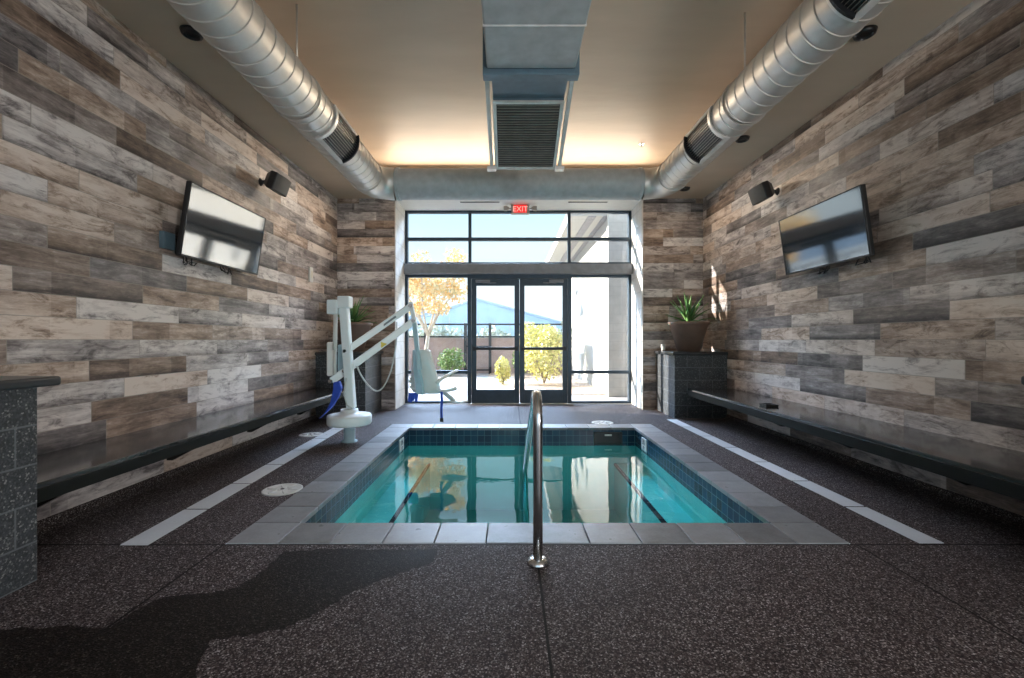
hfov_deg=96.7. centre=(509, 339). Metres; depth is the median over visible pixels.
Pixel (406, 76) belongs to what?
ceiling
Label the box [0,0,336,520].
wall
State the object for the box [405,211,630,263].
window
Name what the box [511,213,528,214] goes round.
lamp
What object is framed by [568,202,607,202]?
air vent
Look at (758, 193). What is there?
grille
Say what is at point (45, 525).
baseboard
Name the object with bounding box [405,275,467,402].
window
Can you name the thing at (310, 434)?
drain
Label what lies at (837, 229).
television
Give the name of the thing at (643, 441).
depth marker
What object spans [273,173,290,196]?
grille
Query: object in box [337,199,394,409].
wall
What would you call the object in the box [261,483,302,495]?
drain
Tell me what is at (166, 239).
junction box
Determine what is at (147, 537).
strip
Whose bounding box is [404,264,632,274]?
trim
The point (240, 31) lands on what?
spiral duct
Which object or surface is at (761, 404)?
soap dish
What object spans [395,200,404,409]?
trim
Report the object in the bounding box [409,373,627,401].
ground walk
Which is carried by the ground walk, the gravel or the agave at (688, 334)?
the gravel
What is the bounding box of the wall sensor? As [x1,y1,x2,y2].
[309,267,312,282]
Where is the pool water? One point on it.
(461, 484)
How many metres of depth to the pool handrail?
2.51 m
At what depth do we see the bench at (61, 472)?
3.36 m
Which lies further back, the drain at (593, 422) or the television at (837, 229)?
the drain at (593, 422)
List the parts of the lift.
foot post, arm, arm, hanging post, spine plate, chair seat, armrest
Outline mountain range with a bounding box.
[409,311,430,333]
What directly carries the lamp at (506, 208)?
attached to the exit sign
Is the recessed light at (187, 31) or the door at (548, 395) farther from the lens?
the door at (548, 395)
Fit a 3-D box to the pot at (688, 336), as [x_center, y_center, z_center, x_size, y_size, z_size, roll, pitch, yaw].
[2.950,-0.055,7.520,0.660,0.490,0.660,0,0,0]
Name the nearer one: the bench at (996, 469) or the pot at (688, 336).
the bench at (996, 469)
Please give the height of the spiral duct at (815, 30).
1.080 m
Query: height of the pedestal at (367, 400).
1.050 m
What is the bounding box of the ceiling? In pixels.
[95,0,972,198]
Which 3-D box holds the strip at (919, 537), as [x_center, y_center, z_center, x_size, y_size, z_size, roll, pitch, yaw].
[2.545,1.238,4.930,0.150,0.004,4.316,0,0,-1]
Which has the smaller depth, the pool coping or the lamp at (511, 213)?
the pool coping
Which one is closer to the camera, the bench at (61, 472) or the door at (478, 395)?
the bench at (61, 472)
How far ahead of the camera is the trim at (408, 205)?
8.51 m
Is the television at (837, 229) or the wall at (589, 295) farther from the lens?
the wall at (589, 295)
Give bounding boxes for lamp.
[504,206,510,210]
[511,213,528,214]
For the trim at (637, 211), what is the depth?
8.42 m
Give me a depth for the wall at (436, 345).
17.00 m
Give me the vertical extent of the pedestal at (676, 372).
1.050 m
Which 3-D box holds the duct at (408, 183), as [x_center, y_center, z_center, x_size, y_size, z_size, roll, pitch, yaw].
[0.128,-2.225,6.500,3.484,0.452,0.452,0,0,0]
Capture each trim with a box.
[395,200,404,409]
[396,199,641,210]
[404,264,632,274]
[405,402,631,403]
[468,275,570,402]
[632,200,642,409]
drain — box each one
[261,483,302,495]
[299,432,322,436]
[591,421,612,424]
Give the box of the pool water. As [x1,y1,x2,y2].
[335,446,726,525]
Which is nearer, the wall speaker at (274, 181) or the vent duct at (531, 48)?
the vent duct at (531, 48)
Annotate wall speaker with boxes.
[258,170,290,196]
[748,180,779,205]
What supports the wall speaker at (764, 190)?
attached to the wall at (927, 334)
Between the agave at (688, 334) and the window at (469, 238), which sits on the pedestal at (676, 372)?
the agave at (688, 334)
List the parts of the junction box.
plate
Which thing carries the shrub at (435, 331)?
on the ground walk
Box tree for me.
[409,248,467,349]
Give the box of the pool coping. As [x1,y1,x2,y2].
[226,424,848,543]
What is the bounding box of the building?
[416,298,561,335]
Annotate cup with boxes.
[661,344,665,350]
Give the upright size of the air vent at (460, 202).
0.010 m
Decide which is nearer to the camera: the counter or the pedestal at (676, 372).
the counter
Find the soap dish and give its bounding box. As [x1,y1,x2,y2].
[759,403,778,406]
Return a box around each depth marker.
[399,437,403,452]
[641,437,646,452]
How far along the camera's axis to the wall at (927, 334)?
3.94 m
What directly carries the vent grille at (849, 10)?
attached to the spiral duct at (815, 30)
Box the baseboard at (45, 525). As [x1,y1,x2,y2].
[37,415,1023,536]
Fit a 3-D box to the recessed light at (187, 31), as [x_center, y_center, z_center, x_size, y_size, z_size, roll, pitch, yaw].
[-2.600,-2.502,3.720,0.170,0.035,0.170,0,0,0]
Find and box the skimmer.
[594,432,621,444]
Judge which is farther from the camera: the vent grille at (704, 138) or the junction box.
the vent grille at (704, 138)
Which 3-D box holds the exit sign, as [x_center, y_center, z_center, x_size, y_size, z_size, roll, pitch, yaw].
[0.190,-2.425,8.476,0.620,0.180,0.068,0,0,0]
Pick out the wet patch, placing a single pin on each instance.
(168, 637)
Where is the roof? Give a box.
[545,214,606,261]
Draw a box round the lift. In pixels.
[319,296,467,442]
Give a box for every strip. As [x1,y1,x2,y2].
[121,428,343,544]
[667,419,942,542]
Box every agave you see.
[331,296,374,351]
[667,293,716,351]
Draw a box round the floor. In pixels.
[0,404,1023,677]
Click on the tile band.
(722, 505)
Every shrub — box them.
[410,321,463,335]
[437,347,465,375]
[477,325,511,335]
[494,356,510,383]
[511,351,525,375]
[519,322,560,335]
[519,322,561,382]
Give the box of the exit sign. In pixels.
[504,205,536,214]
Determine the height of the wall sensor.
0.230 m
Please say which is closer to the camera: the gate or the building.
the gate
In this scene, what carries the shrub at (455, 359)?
on the ground walk
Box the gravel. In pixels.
[481,373,606,394]
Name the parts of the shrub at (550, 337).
stem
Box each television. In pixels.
[175,181,265,274]
[778,184,874,274]
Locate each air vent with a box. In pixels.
[460,202,499,202]
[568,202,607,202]
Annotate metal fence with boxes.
[409,323,561,372]
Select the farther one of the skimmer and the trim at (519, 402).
the trim at (519, 402)
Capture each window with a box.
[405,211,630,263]
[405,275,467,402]
[571,275,630,402]
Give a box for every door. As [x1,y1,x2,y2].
[471,279,518,402]
[520,279,567,402]
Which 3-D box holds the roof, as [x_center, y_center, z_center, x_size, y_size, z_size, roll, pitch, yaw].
[2.375,-2.877,15.050,2.050,0.265,9.900,0,0,0]
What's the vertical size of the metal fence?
1.860 m
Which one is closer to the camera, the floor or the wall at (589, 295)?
the floor
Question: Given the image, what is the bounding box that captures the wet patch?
[0,549,437,677]
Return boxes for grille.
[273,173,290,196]
[315,104,359,163]
[492,100,563,169]
[683,106,729,163]
[748,183,766,205]
[826,0,879,22]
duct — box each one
[166,0,395,199]
[393,167,644,200]
[481,0,591,171]
[641,0,893,199]
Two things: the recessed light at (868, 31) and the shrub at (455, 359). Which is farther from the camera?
the shrub at (455, 359)
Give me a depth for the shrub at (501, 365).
12.60 m
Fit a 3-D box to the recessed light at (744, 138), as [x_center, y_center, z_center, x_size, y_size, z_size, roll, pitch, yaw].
[2.900,-2.502,5.680,0.170,0.035,0.170,0,0,0]
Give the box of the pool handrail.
[522,389,548,568]
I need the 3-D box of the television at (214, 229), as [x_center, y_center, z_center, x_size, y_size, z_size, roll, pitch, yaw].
[-2.968,-1.062,4.705,0.224,0.738,1.250,0,0,0]
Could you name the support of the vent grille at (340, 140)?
attached to the spiral duct at (240, 31)
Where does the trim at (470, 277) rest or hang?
attached to the wall at (672, 228)
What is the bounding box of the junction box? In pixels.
[159,231,174,250]
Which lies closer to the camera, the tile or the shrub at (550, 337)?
the tile
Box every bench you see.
[37,388,343,507]
[688,388,1023,500]
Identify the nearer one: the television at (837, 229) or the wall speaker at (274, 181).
the television at (837, 229)
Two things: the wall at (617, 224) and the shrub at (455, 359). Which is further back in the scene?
the shrub at (455, 359)
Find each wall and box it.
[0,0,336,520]
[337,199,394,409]
[409,338,561,372]
[572,220,606,393]
[607,214,627,396]
[631,199,702,409]
[703,0,1023,515]
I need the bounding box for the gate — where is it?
[466,323,489,373]
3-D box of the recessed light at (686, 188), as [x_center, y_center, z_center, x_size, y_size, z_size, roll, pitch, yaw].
[2.900,-2.502,7.550,0.170,0.035,0.170,0,0,0]
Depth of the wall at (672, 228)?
8.11 m
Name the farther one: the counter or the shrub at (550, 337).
the shrub at (550, 337)
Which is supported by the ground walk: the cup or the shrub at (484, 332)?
the shrub at (484, 332)
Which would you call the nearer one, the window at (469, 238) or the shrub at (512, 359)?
the window at (469, 238)
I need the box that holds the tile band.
[305,429,762,541]
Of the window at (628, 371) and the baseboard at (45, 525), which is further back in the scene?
the window at (628, 371)
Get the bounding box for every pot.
[332,322,372,351]
[667,321,709,351]
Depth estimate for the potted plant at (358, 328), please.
7.48 m
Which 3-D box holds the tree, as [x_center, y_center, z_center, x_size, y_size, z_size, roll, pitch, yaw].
[-2.860,-1.029,15.669,3.001,4.546,2.711,0,0,-30]
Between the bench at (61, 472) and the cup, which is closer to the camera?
the bench at (61, 472)
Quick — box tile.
[389,463,666,522]
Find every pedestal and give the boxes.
[315,351,382,417]
[654,351,727,417]
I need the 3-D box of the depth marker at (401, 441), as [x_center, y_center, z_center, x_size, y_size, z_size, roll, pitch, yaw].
[-1.421,1.375,5.980,0.013,0.160,0.210,0,0,0]
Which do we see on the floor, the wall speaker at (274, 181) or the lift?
the lift
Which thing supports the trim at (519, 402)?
attached to the wall at (672, 228)
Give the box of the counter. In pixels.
[0,376,60,598]
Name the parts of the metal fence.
post, rail, post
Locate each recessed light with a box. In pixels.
[179,25,202,40]
[680,186,689,190]
[735,135,749,142]
[852,25,877,40]

